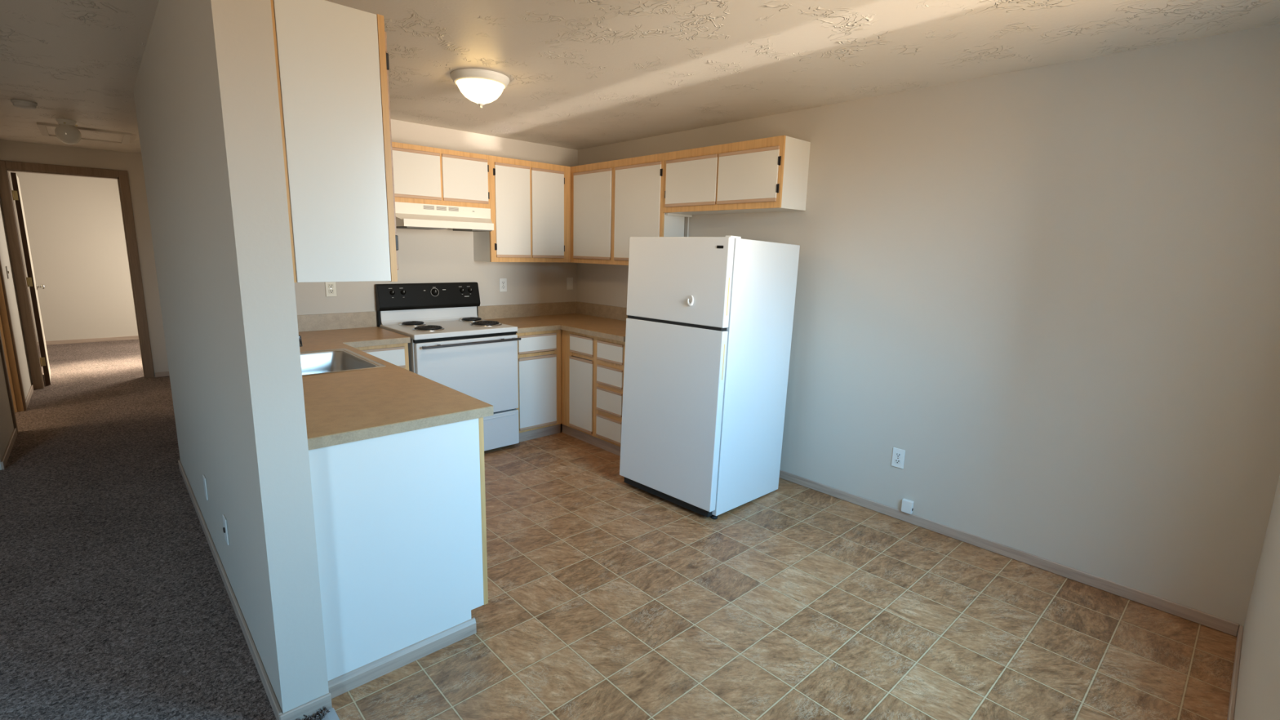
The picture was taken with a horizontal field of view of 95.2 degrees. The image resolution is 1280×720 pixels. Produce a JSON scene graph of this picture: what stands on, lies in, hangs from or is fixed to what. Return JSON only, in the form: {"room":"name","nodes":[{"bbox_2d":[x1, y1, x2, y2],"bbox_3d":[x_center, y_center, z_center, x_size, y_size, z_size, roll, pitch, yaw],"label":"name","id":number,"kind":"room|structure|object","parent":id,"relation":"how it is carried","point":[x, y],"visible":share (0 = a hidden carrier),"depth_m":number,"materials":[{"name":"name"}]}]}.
{"room":"kitchen","nodes":[
{"label":"kitchen","id":0,"kind":"room"},
{"bbox_2d":[0,203,31,470],"bbox_3d":[-5.196,-0.606,4.641,0.110,2.534,2.850,-8,14,-42],"label":"wall","id":1,"kind":"structure","parent":0,"point":[6,426],"depth_m":5.33,"materials":[{"name":"beige paint"}]},
{"bbox_2d":[5,266,8,278],"bbox_3d":[-5.789,-0.803,5.354,0.014,0.114,0.070,-8,14,-42],"label":"wall switch","id":2,"kind":"object","parent":1,"relation":"attached to","point":[7,271],"visible":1,"depth_m":5.33,"materials":[{"name":"beige plastic"}]},
{"bbox_2d":[0,257,26,434],"bbox_3d":[-5.192,-0.531,4.660,0.124,2.140,0.930,-8,14,-42],"label":"door frame","id":3,"kind":"structure","parent":1,"relation":"attached to","point":[8,350],"depth_m":5.04,"materials":[{"name":"brown wood"}]},
{"bbox_2d":[0,384,34,469],"bbox_3d":[-5.177,0.486,4.887,0.012,0.057,2.850,-8,14,-42],"label":"baseboard","id":4,"kind":"structure","parent":1,"relation":"attached to","point":[6,454],"depth_m":4.27,"materials":[{"name":"beige wood"}]},
{"bbox_2d":[8,171,137,342],"bbox_3d":[-8.428,-1.358,8.255,5.340,2.534,0.120,-8,14,-42],"label":"wall","id":5,"kind":"structure","parent":0,"point":[75,228],"depth_m":8.44,"materials":[{"name":"beige paint"}]},
{"bbox_2d":[36,335,138,345],"bbox_3d":[-8.453,-0.243,8.373,5.220,0.057,0.012,-8,14,-42],"label":"baseboard","id":6,"kind":"structure","parent":5,"relation":"attached to","point":[135,337],"depth_m":8.65,"materials":[{"name":"beige wood"}]},
{"bbox_2d":[0,139,168,384],"bbox_3d":[-6.107,-0.843,5.790,5.340,2.534,0.110,-8,14,-42],"label":"wall","id":7,"kind":"structure","parent":0,"point":[13,151],"depth_m":6.20,"materials":[{"name":"beige paint"}]},
{"bbox_2d":[10,172,50,385],"bbox_3d":[-6.364,-0.839,6.151,0.100,2.118,0.774,-9,14,-43],"label":"door","id":8,"kind":"structure","parent":7,"relation":"in","point":[16,193],"depth_m":5.92,"materials":[{"name":"beige paint"}]},
{"bbox_2d":[0,160,154,389],"bbox_3d":[-5.799,-0.852,6.067,0.950,2.225,0.124,-8,14,-42],"label":"door frame","id":9,"kind":"structure","parent":7,"relation":"attached to","point":[6,193],"depth_m":5.88,"materials":[{"name":"brown wood"}]},
{"bbox_2d":[0,339,315,719],"bbox_3d":[-4.588,0.748,4.033,5.800,0.124,12.036,-8,14,-42],"label":"floor","id":10,"kind":"structure","parent":0,"point":[115,602],"depth_m":2.73,"materials":[{"name":"grey carpet"}]},
{"bbox_2d":[297,706,329,719],"bbox_3d":[-1.058,1.162,1.863,0.136,0.027,0.083,-8,14,-42],"label":"carpet fray","id":11,"kind":"object","parent":10,"relation":"on","point":[322,713],"visible":1,"depth_m":1.90,"materials":[{"name":"grey carpet"}]},
{"bbox_2d":[133,0,328,713],"bbox_3d":[-2.053,-0.179,2.756,0.133,2.534,2.935,-8,14,-42],"label":"wall partition","id":12,"kind":"structure","parent":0,"point":[206,91],"depth_m":1.82,"materials":[{"name":"beige paint"}]},
{"bbox_2d":[202,474,208,500],"bbox_3d":[-2.131,0.625,2.866,0.006,0.114,0.070,-8,14,-42],"label":"wall plate","id":13,"kind":"object","parent":12,"relation":"attached to","point":[203,476],"visible":1,"depth_m":2.85,"materials":[{"name":"white plastic"}]},
{"bbox_2d":[222,514,229,545],"bbox_3d":[-1.724,0.706,2.428,0.012,0.114,0.070,-8,14,-42],"label":"wall plate","id":14,"kind":"object","parent":12,"relation":"attached to","point":[224,520],"visible":1,"depth_m":2.41,"materials":[{"name":"white plastic"}]},
{"bbox_2d":[177,460,283,719],"bbox_3d":[-2.132,0.928,2.913,0.012,0.057,2.935,-8,14,-42],"label":"baseboard","id":15,"kind":"structure","parent":12,"relation":"attached to","point":[275,705],"depth_m":2.38,"materials":[{"name":"beige wood"}]},
{"bbox_2d":[279,693,332,719],"bbox_3d":[-1.084,1.142,1.898,0.149,0.057,0.012,-8,14,-42],"label":"baseboard","id":16,"kind":"structure","parent":12,"relation":"attached to","point":[311,708],"depth_m":1.90,"materials":[{"name":"beige wood"}]},
{"bbox_2d":[270,0,398,282],"bbox_3d":[-1.188,-0.698,2.058,0.314,0.794,0.893,-8,14,-42],"label":"upper cabinet","id":17,"kind":"object","parent":12,"relation":"attached to","point":[332,64],"visible":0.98,"depth_m":1.72,"materials":[{"name":"white wood"}]},
{"bbox_2d":[294,119,577,327],"bbox_3d":[-1.712,-0.517,4.612,2.926,2.534,0.120,-8,14,-42],"label":"wall","id":18,"kind":"structure","parent":0,"point":[424,255],"depth_m":4.65,"materials":[{"name":"beige paint"}]},
{"bbox_2d":[324,281,337,297],"bbox_3d":[-2.167,-0.500,4.097,0.070,0.114,0.009,-8,14,-42],"label":"wall outlet","id":19,"kind":"object","parent":18,"relation":"attached to","point":[331,286],"visible":0.93,"depth_m":4.09,"materials":[{"name":"beige plastic"}]},
{"bbox_2d":[328,284,333,288],"bbox_3d":[-2.165,-0.519,4.092,0.033,0.027,0.004,-8,14,-42],"label":"socket","id":20,"kind":"object","parent":19,"relation":"attached to","point":[330,286],"depth_m":4.09,"materials":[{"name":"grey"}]},
{"bbox_2d":[297,311,376,332],"bbox_3d":[-2.350,-0.246,3.970,1.070,0.112,0.020,-8,14,-42],"label":"backsplash","id":21,"kind":"structure","parent":18,"relation":"attached to","point":[309,322],"depth_m":4.14,"materials":[{"name":"laminate"}]},
{"bbox_2d":[391,142,489,208],"bbox_3d":[-1.526,-1.342,4.320,0.762,0.394,0.304,-8,14,-42],"label":"upper cabinet","id":22,"kind":"object","parent":18,"relation":"attached to","point":[423,175],"visible":0.84,"depth_m":4.21,"materials":[{"name":"white wood"}]},
{"bbox_2d":[395,201,493,231],"bbox_3d":[-1.496,-1.052,4.320,0.779,0.174,0.428,-8,14,-42],"label":"range hood","id":23,"kind":"object","parent":22,"relation":"attached to","point":[408,215],"visible":0.92,"depth_m":4.21,"materials":[{"name":"white metal"}]},
{"bbox_2d":[422,204,434,209],"bbox_3d":[-1.512,-1.091,4.184,0.083,0.028,0.003,-8,14,-42],"label":"vent grille","id":24,"kind":"object","parent":23,"relation":"attached to","point":[424,206],"depth_m":4.18,"materials":[{"name":"grey metal"}]},
{"bbox_2d":[435,205,446,210],"bbox_3d":[-1.443,-1.101,4.247,0.079,0.028,0.003,-8,14,-42],"label":"vent grille","id":25,"kind":"object","parent":23,"relation":"attached to","point":[437,207],"depth_m":4.24,"materials":[{"name":"grey metal"}]},
{"bbox_2d":[448,207,458,211],"bbox_3d":[-1.375,-1.111,4.309,0.081,0.028,0.003,-8,14,-42],"label":"vent grille","id":26,"kind":"object","parent":23,"relation":"attached to","point":[450,209],"depth_m":4.31,"materials":[{"name":"grey metal"}]},
{"bbox_2d":[499,278,506,292],"bbox_3d":[-1.171,-0.642,5.004,0.070,0.114,0.009,-8,14,-42],"label":"wall outlet","id":27,"kind":"object","parent":18,"relation":"attached to","point":[503,282],"visible":1,"depth_m":5.00,"materials":[{"name":"white plastic"}]},
{"bbox_2d":[473,155,570,262],"bbox_3d":[-0.865,-1.239,4.964,1.049,0.800,0.304,-8,14,-42],"label":"upper cabinet","id":28,"kind":"object","parent":18,"relation":"attached to","point":[530,202],"visible":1,"depth_m":4.73,"materials":[{"name":"white wood"}]},
{"bbox_2d":[566,277,573,289],"bbox_3d":[-0.654,-0.716,5.472,0.070,0.114,0.014,-8,14,-42],"label":"wall switch","id":29,"kind":"object","parent":18,"relation":"attached to","point":[569,280],"visible":1,"depth_m":5.47,"materials":[{"name":"white plastic"}]},
{"bbox_2d":[0,0,1279,153],"bbox_3d":[-4.073,-1.802,3.956,7.240,0.120,12.316,-8,14,-42],"label":"ceiling","id":30,"kind":"structure","parent":0,"point":[582,74],"depth_m":2.64,"materials":[{"name":"beige paint"}]},
{"bbox_2d":[10,99,37,109],"bbox_3d":[-4.143,-1.718,3.934,0.124,0.040,0.124,-8,14,-42],"label":"smoke detector","id":31,"kind":"object","parent":30,"relation":"attached to","point":[16,103],"visible":1,"depth_m":3.90,"materials":[{"name":"grey plastic"}]},
{"bbox_2d":[54,118,81,144],"bbox_3d":[-4.445,-1.770,4.541,0.148,0.176,0.148,-8,14,-42],"label":"globe lamp","id":32,"kind":"object","parent":30,"relation":"attached to","point":[66,131],"visible":1,"depth_m":4.50,"materials":[{"name":"white"}]},
{"bbox_2d":[36,122,131,144],"bbox_3d":[-4.809,-1.959,5.075,0.570,0.016,0.700,-8,14,-42],"label":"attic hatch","id":33,"kind":"object","parent":30,"relation":"attached to","point":[46,129],"visible":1,"depth_m":5.07,"materials":[{"name":"beige paint"}]},
{"bbox_2d":[450,68,509,108],"bbox_3d":[-0.851,-1.427,3.124,0.306,0.157,0.306,-8,14,-42],"label":"ceiling light","id":34,"kind":"object","parent":30,"relation":"attached to","point":[481,86],"visible":1,"depth_m":3.04,"materials":[{"name":"white glass"}]},
{"bbox_2d":[331,423,1236,719],"bbox_3d":[-0.142,1.026,3.122,2.945,0.120,4.616,-8,14,-42],"label":"floor","id":35,"kind":"structure","parent":0,"point":[610,597],"depth_m":2.44,"materials":[{"name":"tile"}]},
{"bbox_2d":[319,707,339,719],"bbox_3d":[-0.357,1.313,1.205,0.054,0.008,2.020,-8,14,-42],"label":"floor strip","id":36,"kind":"object","parent":35,"relation":"on","point":[331,715],"visible":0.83,"depth_m":1.91,"materials":[{"name":"grey metal"}]},
{"bbox_2d":[355,342,408,370],"bbox_3d":[-1.938,0.298,4.047,0.470,0.888,0.624,-8,14,-42],"label":"base cabinet","id":37,"kind":"object","parent":35,"relation":"on","point":[397,354],"visible":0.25,"depth_m":3.84,"materials":[{"name":"white plastic"}]},
{"bbox_2d":[308,417,488,698],"bbox_3d":[-1.675,0.496,3.017,0.626,0.888,2.521,-8,14,-42],"label":"base cabinet","id":38,"kind":"object","parent":35,"relation":"on","point":[400,518],"visible":0.59,"depth_m":2.09,"materials":[{"name":"white wood"}]},
{"bbox_2d":[297,311,493,449],"bbox_3d":[-1.502,-0.039,3.072,1.070,0.150,2.526,-8,14,-42],"label":"countertop","id":39,"kind":"structure","parent":38,"relation":"on","point":[341,407],"depth_m":2.35,"materials":[{"name":"laminate"}]},
{"bbox_2d":[298,334,302,346],"bbox_3d":[-1.815,-0.066,2.893,0.240,0.170,0.146,-8,14,-42],"label":"tap","id":40,"kind":"object","parent":39,"relation":"on","point":[300,336],"visible":0.06,"depth_m":2.93,"materials":[{"name":"silver metal"}]},
{"bbox_2d":[300,348,386,376],"bbox_3d":[-1.693,0.098,2.983,0.559,0.180,0.663,-8,14,-42],"label":"sink","id":41,"kind":"object","parent":39,"relation":"in","point":[338,360],"visible":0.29,"depth_m":3.26,"materials":[{"name":"silver metal"}]},
{"bbox_2d":[375,282,520,450],"bbox_3d":[-1.422,0.063,4.411,0.802,1.240,0.716,-8,14,-42],"label":"electric stove","id":42,"kind":"object","parent":35,"relation":"on","point":[452,347],"visible":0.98,"depth_m":4.33,"materials":[{"name":"white enamel"},{"name":"black enamel"},{"name":"metal"}]},
{"bbox_2d":[378,320,517,340],"bbox_3d":[-1.429,-0.240,4.365,0.784,0.036,0.662,-8,14,-42],"label":"cooktop","id":43,"kind":"object","parent":42,"relation":"in","point":[417,330],"depth_m":4.24,"materials":[{"name":"white metal"}]},
{"bbox_2d":[515,329,561,442],"bbox_3d":[-1.004,0.161,4.901,0.445,0.888,0.628,-8,14,-42],"label":"base cabinet","id":44,"kind":"object","parent":35,"relation":"on","point":[539,353],"visible":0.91,"depth_m":4.67,"materials":[{"name":"white wood"}]},
{"bbox_2d":[561,329,625,456],"bbox_3d":[-0.367,0.165,4.961,0.628,0.888,1.399,-8,14,-42],"label":"base cabinet","id":45,"kind":"object","parent":35,"relation":"on","point":[593,366],"visible":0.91,"depth_m":4.52,"materials":[{"name":"white plastic"}]},
{"bbox_2d":[477,301,627,342],"bbox_3d":[-0.503,-0.323,4.721,1.046,0.150,1.420,-8,14,-42],"label":"countertop","id":46,"kind":"structure","parent":45,"relation":"on","point":[607,322],"depth_m":5.03,"materials":[{"name":"laminate"}]},
{"bbox_2d":[619,235,799,519],"bbox_3d":[0.424,0.044,3.729,0.760,1.617,0.781,12,15,44],"label":"refrigerator","id":47,"kind":"object","parent":35,"relation":"on","point":[705,382],"visible":1,"depth_m":3.44,"materials":[{"name":"white painted metal"},{"name":"black rubber"}]},
{"bbox_2d":[687,295,693,306],"bbox_3d":[0.284,-0.333,3.295,0.017,0.063,0.044,-8,14,-42],"label":"magnet","id":48,"kind":"object","parent":47,"relation":"attached to","point":[692,301],"visible":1,"depth_m":3.29,"materials":[{"name":"white plastic"}]},
{"bbox_2d":[577,23,1279,626],"bbox_3d":[1.019,-0.323,3.920,0.120,2.534,4.876,-8,14,-42],"label":"wall","id":49,"kind":"structure","parent":0,"point":[1053,289],"depth_m":2.78,"materials":[{"name":"beige paint"}]},
{"bbox_2d":[477,301,627,320],"bbox_3d":[-0.503,-0.341,4.717,1.046,0.112,1.420,-8,14,-42],"label":"backsplash","id":50,"kind":"structure","parent":49,"relation":"attached to","point":[490,312],"depth_m":5.22,"materials":[{"name":"laminate"}]},
{"bbox_2d":[570,152,688,265],"bbox_3d":[-0.114,-1.174,4.711,0.304,0.800,1.124,-8,14,-42],"label":"upper cabinet","id":51,"kind":"object","parent":49,"relation":"attached to","point":[612,202],"visible":0.74,"depth_m":4.57,"materials":[{"name":"white plastic"}]},
{"bbox_2d":[662,135,810,217],"bbox_3d":[0.605,-1.198,3.918,0.304,0.429,0.992,-8,14,-42],"label":"upper cabinet","id":52,"kind":"object","parent":49,"relation":"attached to","point":[770,174],"visible":1,"depth_m":3.70,"materials":[{"name":"white plastic"}]},
{"bbox_2d":[891,447,905,468],"bbox_3d":[1.513,0.575,3.425,0.009,0.114,0.070,-8,14,-42],"label":"wall outlet","id":53,"kind":"object","parent":49,"relation":"attached to","point":[898,455],"visible":1,"depth_m":3.42,"materials":[{"name":"white plastic"}]},
{"bbox_2d":[894,458,900,464],"bbox_3d":[1.511,0.595,3.427,0.004,0.027,0.033,-8,14,-42],"label":"socket","id":54,"kind":"object","parent":53,"relation":"attached to","point":[897,461],"depth_m":3.43,"materials":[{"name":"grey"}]},
{"bbox_2d":[895,452,901,457],"bbox_3d":[1.512,0.556,3.420,0.004,0.027,0.033,-8,14,-42],"label":"socket","id":55,"kind":"object","parent":53,"relation":"attached to","point":[898,455],"depth_m":3.42,"materials":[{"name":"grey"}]},
{"bbox_2d":[901,498,913,514],"bbox_3d":[1.559,0.854,3.406,0.026,0.076,0.062,-8,14,-42],"label":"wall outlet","id":56,"kind":"object","parent":49,"relation":"attached to","point":[907,506],"visible":1,"depth_m":3.39,"materials":[{"name":"white plastic"}]},
{"bbox_2d":[779,469,1239,636],"bbox_3d":[1.411,0.887,3.585,0.012,0.057,3.194,-8,14,-42],"label":"baseboard","id":57,"kind":"structure","parent":49,"relation":"attached to","point":[1221,624],"depth_m":2.95,"materials":[{"name":"beige wood"}]},
{"bbox_2d":[1234,475,1279,719],"bbox_3d":[0.007,0.416,-0.168,7.000,2.534,0.140,-8,14,-42],"label":"wall","id":58,"kind":"structure","parent":0,"point":[1258,691],"depth_m":1.68,"materials":[{"name":"beige paint"}]},
{"bbox_2d":[1226,626,1243,719],"bbox_3d":[1.395,1.290,1.427,2.988,0.057,0.012,-8,14,-42],"label":"baseboard","id":59,"kind":"structure","parent":58,"relation":"attached to","point":[1231,711],"depth_m":2.13,"materials":[{"name":"beige wood"}]},
{"bbox_3d":[-4.063,-0.675,5.152,0.226,2.534,3.628,-8,14,-42],"label":"wall","id":60,"kind":"structure","parent":0,"visible":0},
{"bbox_2d":[155,371,169,377],"bbox_3d":[-5.370,0.160,6.609,0.175,0.057,0.012,-8,14,-42],"label":"baseboard","id":61,"kind":"structure","parent":60,"relation":"attached to","point":[164,373],"depth_m":6.58,"materials":[{"name":"beige wood"}]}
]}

